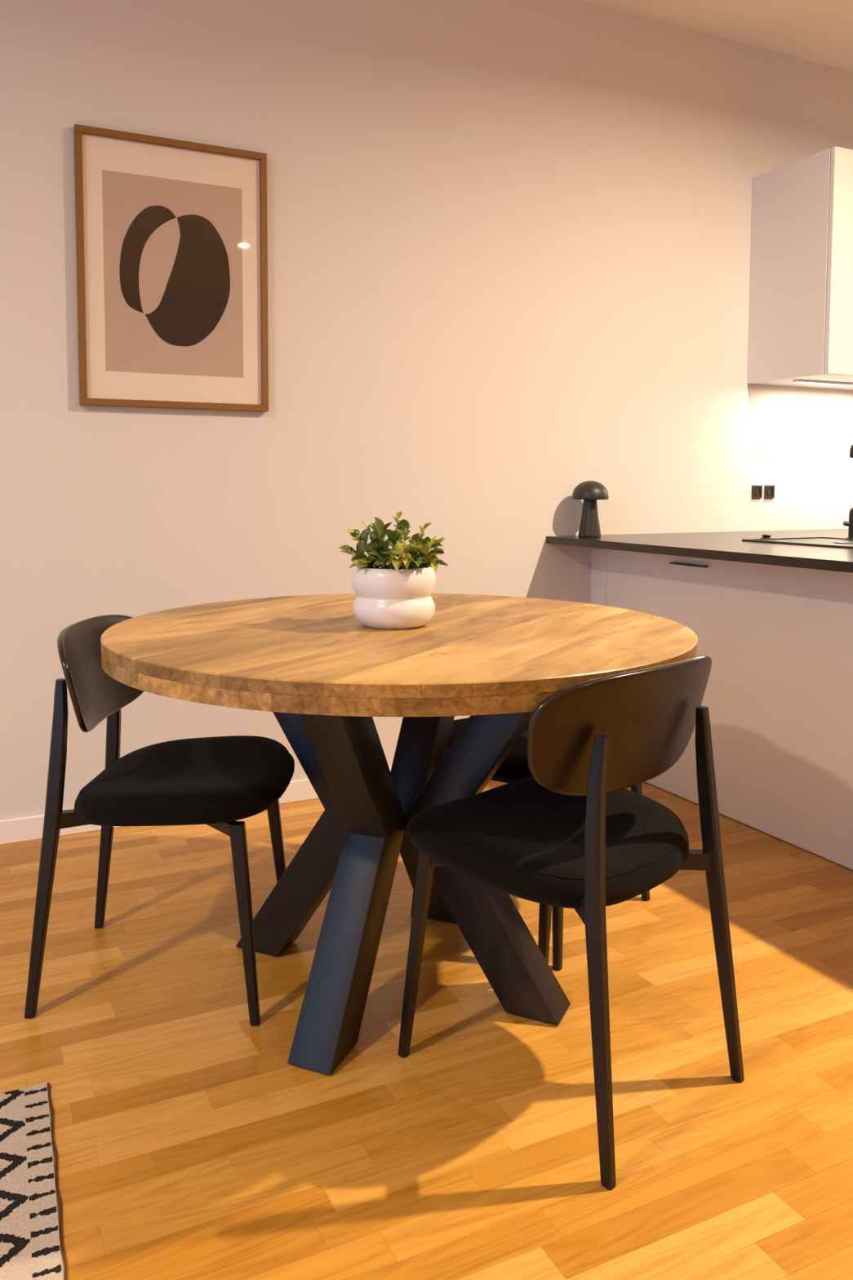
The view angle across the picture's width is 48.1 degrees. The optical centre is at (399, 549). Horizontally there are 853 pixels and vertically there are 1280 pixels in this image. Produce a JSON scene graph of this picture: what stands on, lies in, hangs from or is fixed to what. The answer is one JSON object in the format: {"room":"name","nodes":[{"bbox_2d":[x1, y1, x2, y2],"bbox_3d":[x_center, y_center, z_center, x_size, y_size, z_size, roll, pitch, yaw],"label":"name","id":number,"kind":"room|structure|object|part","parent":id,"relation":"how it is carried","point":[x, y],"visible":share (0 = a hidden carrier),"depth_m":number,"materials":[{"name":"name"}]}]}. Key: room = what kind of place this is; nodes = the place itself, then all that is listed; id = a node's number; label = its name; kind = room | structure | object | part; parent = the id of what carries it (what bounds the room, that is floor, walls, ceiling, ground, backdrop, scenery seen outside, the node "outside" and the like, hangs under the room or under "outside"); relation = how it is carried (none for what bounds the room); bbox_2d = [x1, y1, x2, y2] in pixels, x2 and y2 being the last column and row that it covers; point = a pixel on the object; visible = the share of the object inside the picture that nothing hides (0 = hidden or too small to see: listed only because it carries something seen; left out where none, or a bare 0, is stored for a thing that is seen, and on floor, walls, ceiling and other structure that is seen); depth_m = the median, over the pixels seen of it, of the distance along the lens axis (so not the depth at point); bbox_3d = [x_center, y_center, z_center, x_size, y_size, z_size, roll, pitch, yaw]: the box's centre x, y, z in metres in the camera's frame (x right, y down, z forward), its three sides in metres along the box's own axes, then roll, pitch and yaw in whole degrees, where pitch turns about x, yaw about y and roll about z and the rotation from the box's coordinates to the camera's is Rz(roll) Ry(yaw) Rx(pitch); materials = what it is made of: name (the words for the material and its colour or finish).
{"room":"dining room","nodes":[
{"label":"dining room","id":0,"kind":"room"},
{"bbox_2d":[0,0,852,820],"bbox_3d":[-0.161,-0.547,3.260,8.140,2.880,0.120,-2,4,-25],"label":"wall","id":1,"kind":"structure","parent":0,"point":[508,242],"depth_m":3.25,"materials":[{"name":"paint"}]},
{"bbox_2d":[73,124,268,411],"bbox_3d":[-0.682,-0.836,2.914,0.575,0.803,0.026,-2,4,-25],"label":"framed print","id":2,"kind":"object","parent":1,"relation":"attached to","point":[171,234],"visible":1,"depth_m":2.91,"materials":[{"name":"brown wood"}]},
{"bbox_3d":[-0.681,-1.226,2.888,0.575,0.020,0.026,-2,4,-25],"label":"frame rail","id":3,"kind":"part","parent":2,"relation":"part of","materials":[{"name":"brown wood"}]},
{"bbox_3d":[-0.682,-0.445,2.939,0.575,0.020,0.026,-2,4,-25],"label":"frame rail","id":4,"kind":"part","parent":2,"relation":"part of","materials":[{"name":"brown wood"}]},
{"bbox_2d":[0,767,391,844],"bbox_3d":[-1.488,0.840,2.656,4.910,0.070,0.012,-2,4,-25],"label":"baseboard","id":5,"kind":"structure","parent":1,"relation":"attached to","point":[28,828],"depth_m":2.85,"materials":[{"name":"paint"}]},
{"bbox_2d":[751,485,762,497],"bbox_3d":[1.493,-0.242,3.988,0.052,0.053,0.007,-2,4,-25],"label":"wall socket","id":6,"kind":"object","parent":1,"relation":"attached to","point":[757,491],"visible":1,"depth_m":3.99,"materials":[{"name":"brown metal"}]},
{"bbox_2d":[764,485,774,497],"bbox_3d":[1.557,-0.243,4.018,0.052,0.053,0.007,-2,4,-25],"label":"wall socket","id":7,"kind":"object","parent":1,"relation":"attached to","point":[769,491],"visible":1,"depth_m":4.01,"materials":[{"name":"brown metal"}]},
{"bbox_2d":[747,146,852,390],"bbox_3d":[1.789,-1.093,3.852,0.598,0.828,0.401,-2,4,-25],"label":"upper cabinet","id":8,"kind":"object","parent":1,"relation":"attached to","point":[801,323],"visible":0.98,"depth_m":3.67,"materials":[{"name":"white laminate"}]},
{"bbox_3d":[1.784,-0.688,3.888,0.566,0.016,0.380,-2,4,-25],"label":"panel","id":9,"kind":"part","parent":8,"relation":"part of","materials":[{"name":"white laminate"}]},
{"bbox_2d":[792,379,852,386],"bbox_3d":[2.266,-0.688,4.109,1.538,0.011,0.030,-2,4,-25],"label":"led light bar","id":10,"kind":"object","parent":8,"relation":"attached to","point":[800,381],"visible":1,"depth_m":3.84,"materials":[{"name":"white plastic"}]},
{"bbox_2d":[795,382,852,386],"bbox_3d":[2.266,-0.684,4.110,1.528,0.002,0.026,-2,4,-25],"label":"diffuser","id":11,"kind":"object","parent":10,"relation":"attached to","point":[839,384],"depth_m":3.85,"materials":[{"name":"white plastic"}]},
{"bbox_3d":[1.870,-1.081,3.679,0.596,0.828,0.019,-2,4,-25],"label":"door","id":12,"kind":"part","parent":8,"relation":"part of","materials":[{"name":"white laminate"}]},
{"bbox_2d":[0,779,852,1279],"bbox_3d":[1.176,1.050,0.505,8.140,0.060,6.427,-2,4,-25],"label":"floor","id":13,"kind":"structure","parent":0,"point":[188,1144],"depth_m":1.68,"materials":[{"name":"brown wood"}]},
{"bbox_2d":[0,1082,66,1279],"bbox_3d":[-0.909,1.027,0.311,1.606,0.007,2.302,-2,4,-23],"label":"woven rug","id":14,"kind":"object","parent":13,"relation":"on","point":[31,1245],"visible":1,"depth_m":1.42,"materials":[{"name":"beige fabric"}]},
{"bbox_2d":[24,614,294,1026],"bbox_3d":[-0.484,0.534,2.053,0.500,0.762,0.501,0,4,2],"label":"dining chair","id":15,"kind":"object","parent":13,"relation":"on","point":[217,782],"visible":0.91,"depth_m":1.90,"materials":[{"name":"black fabric"}]},
{"bbox_3d":[-0.697,0.592,1.889,0.097,0.667,0.040,-3,5,-37],"label":"leg","id":16,"kind":"part","parent":15,"relation":"part of","materials":[{"name":"black wood"}]},
{"bbox_3d":[-0.488,0.531,2.047,0.495,0.042,0.041,-3,5,-41],"label":"seat rail","id":17,"kind":"part","parent":15,"relation":"part of","materials":[{"name":"black wood"}]},
{"bbox_3d":[-0.641,0.257,2.041,0.097,0.208,0.501,0,4,2],"label":"backrest","id":18,"kind":"part","parent":15,"relation":"part of","materials":[{"name":"black wood"}]},
{"bbox_3d":[-0.682,0.569,2.240,0.097,0.667,0.040,3,5,42],"label":"leg","id":19,"kind":"part","parent":15,"relation":"part of","materials":[{"name":"black wood"}]},
{"bbox_3d":[-0.449,0.499,2.049,0.430,0.096,0.478,0,4,2],"label":"seat","id":20,"kind":"part","parent":15,"relation":"part of","materials":[{"name":"black fabric"}]},
{"bbox_3d":[-0.488,0.530,2.059,0.041,0.042,0.495,-4,5,-44],"label":"seat rail","id":21,"kind":"part","parent":15,"relation":"part of","materials":[{"name":"black wood"}]},
{"bbox_3d":[-0.302,0.732,1.873,0.071,0.392,0.030,2,4,31],"label":"leg","id":22,"kind":"part","parent":15,"relation":"part of","materials":[{"name":"black wood"}]},
{"bbox_3d":[-0.286,0.707,2.241,0.071,0.392,0.030,-2,4,-26],"label":"leg","id":23,"kind":"part","parent":15,"relation":"part of","materials":[{"name":"black wood"}]},
{"bbox_2d":[100,593,697,1075],"bbox_3d":[-0.001,0.537,2.035,1.200,0.760,1.200,-2,4,-25],"label":"dining table","id":24,"kind":"object","parent":13,"relation":"on","point":[323,674],"visible":0.88,"depth_m":1.85,"materials":[{"name":"brown wood"}]},
{"bbox_3d":[-0.199,0.555,2.122,0.341,0.704,0.089,2,4,24],"label":"leg","id":25,"kind":"part","parent":24,"relation":"part of","materials":[{"name":"black metal"}]},
{"bbox_3d":[-0.094,0.573,1.850,0.089,0.704,0.341,2,4,24],"label":"leg","id":26,"kind":"part","parent":24,"relation":"part of","materials":[{"name":"black metal"}]},
{"bbox_2d":[339,511,448,629],"bbox_3d":[-0.008,0.038,2.002,0.218,0.239,0.226,1,4,9],"label":"potted plant","id":27,"kind":"object","parent":24,"relation":"on","point":[395,594],"visible":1,"depth_m":1.94,"materials":[{"name":"green plant"}]},
{"bbox_3d":[-0.011,0.096,1.999,0.176,0.124,0.176,-2,4,-25],"label":"pot","id":28,"kind":"part","parent":27,"relation":"part of","materials":[{"name":"white ceramic"}]},
{"bbox_3d":[0.073,0.548,2.227,0.089,0.704,0.341,2,4,24],"label":"leg","id":29,"kind":"part","parent":24,"relation":"part of","materials":[{"name":"black metal"}]},
{"bbox_3d":[0.175,0.567,1.948,0.341,0.704,0.089,2,4,26],"label":"leg","id":30,"kind":"part","parent":24,"relation":"part of","materials":[{"name":"black metal"}]},
{"bbox_2d":[410,717,650,971],"bbox_3d":[0.328,0.522,2.350,0.501,0.748,0.500,3,5,40],"label":"dining chair","id":31,"kind":"object","parent":13,"relation":"on","point":[514,767],"visible":0.06,"depth_m":2.11,"materials":[{"name":"black wood"}]},
{"bbox_3d":[0.064,0.705,2.334,0.071,0.385,0.030,-1,4,-22],"label":"leg","id":32,"kind":"part","parent":31,"relation":"part of","materials":[{"name":"black wood"}]},
{"bbox_3d":[0.305,0.490,2.321,0.478,0.094,0.430,3,5,40],"label":"seat","id":33,"kind":"part","parent":31,"relation":"part of","materials":[{"name":"black fabric"}]},
{"bbox_3d":[0.347,0.721,2.099,0.030,0.385,0.071,1,4,11],"label":"leg","id":34,"kind":"part","parent":31,"relation":"part of","materials":[{"name":"black wood"}]},
{"bbox_3d":[0.594,0.566,2.398,0.097,0.655,0.040,-1,4,-11],"label":"leg","id":35,"kind":"part","parent":31,"relation":"part of","materials":[{"name":"black wood"}]},
{"bbox_2d":[398,655,744,1190],"bbox_3d":[0.298,0.557,1.721,0.502,0.762,0.500,-3,5,-42],"label":"dining chair","id":36,"kind":"object","parent":13,"relation":"on","point":[571,833],"visible":1,"depth_m":1.59,"materials":[{"name":"black wood"}]},
{"bbox_3d":[0.033,0.740,1.751,0.071,0.392,0.030,1,4,19],"label":"leg","id":37,"kind":"part","parent":36,"relation":"part of","materials":[{"name":"black wood"}]},
{"bbox_3d":[0.307,0.724,1.998,0.030,0.392,0.071,-1,4,-14],"label":"leg","id":38,"kind":"part","parent":36,"relation":"part of","materials":[{"name":"black wood"}]},
{"bbox_3d":[0.274,0.520,1.744,0.478,0.096,0.430,-3,5,-42],"label":"seat","id":39,"kind":"part","parent":36,"relation":"part of","materials":[{"name":"black fabric"}]},
{"bbox_3d":[0.305,0.553,1.722,0.495,0.042,0.041,0,4,4],"label":"seat rail","id":40,"kind":"part","parent":36,"relation":"part of","materials":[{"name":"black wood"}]},
{"bbox_3d":[0.296,0.554,1.714,0.041,0.042,0.495,0,4,2],"label":"seat rail","id":41,"kind":"part","parent":36,"relation":"part of","materials":[{"name":"black wood"}]},
{"bbox_3d":[0.304,0.622,1.454,0.040,0.667,0.097,0,4,-3],"label":"leg","id":42,"kind":"part","parent":36,"relation":"part of","materials":[{"name":"black wood"}]},
{"bbox_3d":[0.404,0.289,1.586,0.501,0.208,0.097,-3,5,-42],"label":"backrest","id":43,"kind":"part","parent":36,"relation":"part of","materials":[{"name":"black wood"}]},
{"bbox_3d":[0.566,0.607,1.690,0.097,0.667,0.040,1,4,9],"label":"leg","id":44,"kind":"part","parent":36,"relation":"part of","materials":[{"name":"black wood"}]},
{"bbox_2d":[591,547,852,870],"bbox_3d":[1.440,0.445,2.857,0.616,0.838,2.086,-2,4,-25],"label":"base cabinet","id":45,"kind":"object","parent":13,"relation":"on","point":[778,640],"visible":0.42,"depth_m":2.87,"materials":[{"name":"white laminate"}]},
{"bbox_3d":[0.956,0.050,3.159,0.016,0.005,0.166,-2,4,-25],"label":"handle","id":46,"kind":"part","parent":45,"relation":"part of","materials":[{"name":"black metal"}]},
{"bbox_3d":[2.238,0.366,4.060,1.633,0.838,0.580,-2,4,-25],"label":"base cabinet","id":47,"kind":"object","parent":13,"relation":"on","visible":0},
{"bbox_2d":[546,528,852,573],"bbox_3d":[2.169,-0.016,3.158,2.595,0.042,2.106,-2,4,-25],"label":"countertop","id":48,"kind":"structure","parent":47,"relation":"on","point":[722,545],"depth_m":3.03,"materials":[{"name":"black stone"}]},
{"bbox_2d":[572,480,608,537],"bbox_3d":[0.704,-0.151,3.525,0.133,0.206,0.133,-2,4,-25],"label":"mushroom lamp","id":49,"kind":"object","parent":48,"relation":"on","point":[589,491],"visible":1,"depth_m":3.50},
{"bbox_3d":[0.704,-0.117,3.527,0.083,0.138,0.083,-2,4,-25],"label":"stem","id":50,"kind":"part","parent":49,"relation":"part of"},
{"bbox_3d":[0.704,-0.220,3.521,0.133,0.069,0.133,-2,4,-25],"label":"lamp shade","id":51,"kind":"part","parent":49,"relation":"part of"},
{"bbox_3d":[1.304,-0.046,3.394,0.041,0.015,0.041,-2,4,-25],"label":"pop up knob","id":52,"kind":"part","parent":48,"relation":"part of","materials":[{"name":"black metal"}]},
{"bbox_2d":[742,537,852,548],"bbox_3d":[1.454,-0.022,3.100,0.380,0.006,0.530,-2,4,-25],"label":"sink","id":53,"kind":"object","parent":48,"relation":"in","point":[846,543],"visible":1,"depth_m":3.19,"materials":[{"name":"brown metal"}]},
{"bbox_2d":[762,537,852,546],"bbox_3d":[1.454,-0.020,3.100,0.356,0.002,0.506,-2,4,-25],"label":"basin","id":54,"kind":"object","parent":53,"relation":"in","point":[801,541],"depth_m":3.19,"materials":[{"name":"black metal"}]},
{"bbox_2d":[843,444,852,538],"bbox_3d":[1.591,-0.254,3.255,0.064,0.448,0.183,0,4,-6],"label":"mixer tap","id":55,"kind":"object","parent":48,"relation":"on","point":[850,523],"visible":0.89,"depth_m":3.32,"materials":[{"name":"black metal"}]},
{"bbox_3d":[1.562,-0.091,3.336,0.020,0.020,0.018,0,4,4],"label":"lever","id":56,"kind":"part","parent":55,"relation":"part of","materials":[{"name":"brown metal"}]},
{"bbox_2d":[582,0,852,71],"bbox_3d":[1.179,-1.843,0.313,8.140,0.100,6.427,-2,4,-25],"label":"ceiling","id":57,"kind":"structure","parent":0,"point":[820,31],"depth_m":3.63,"materials":[{"name":"paint"}]}
]}

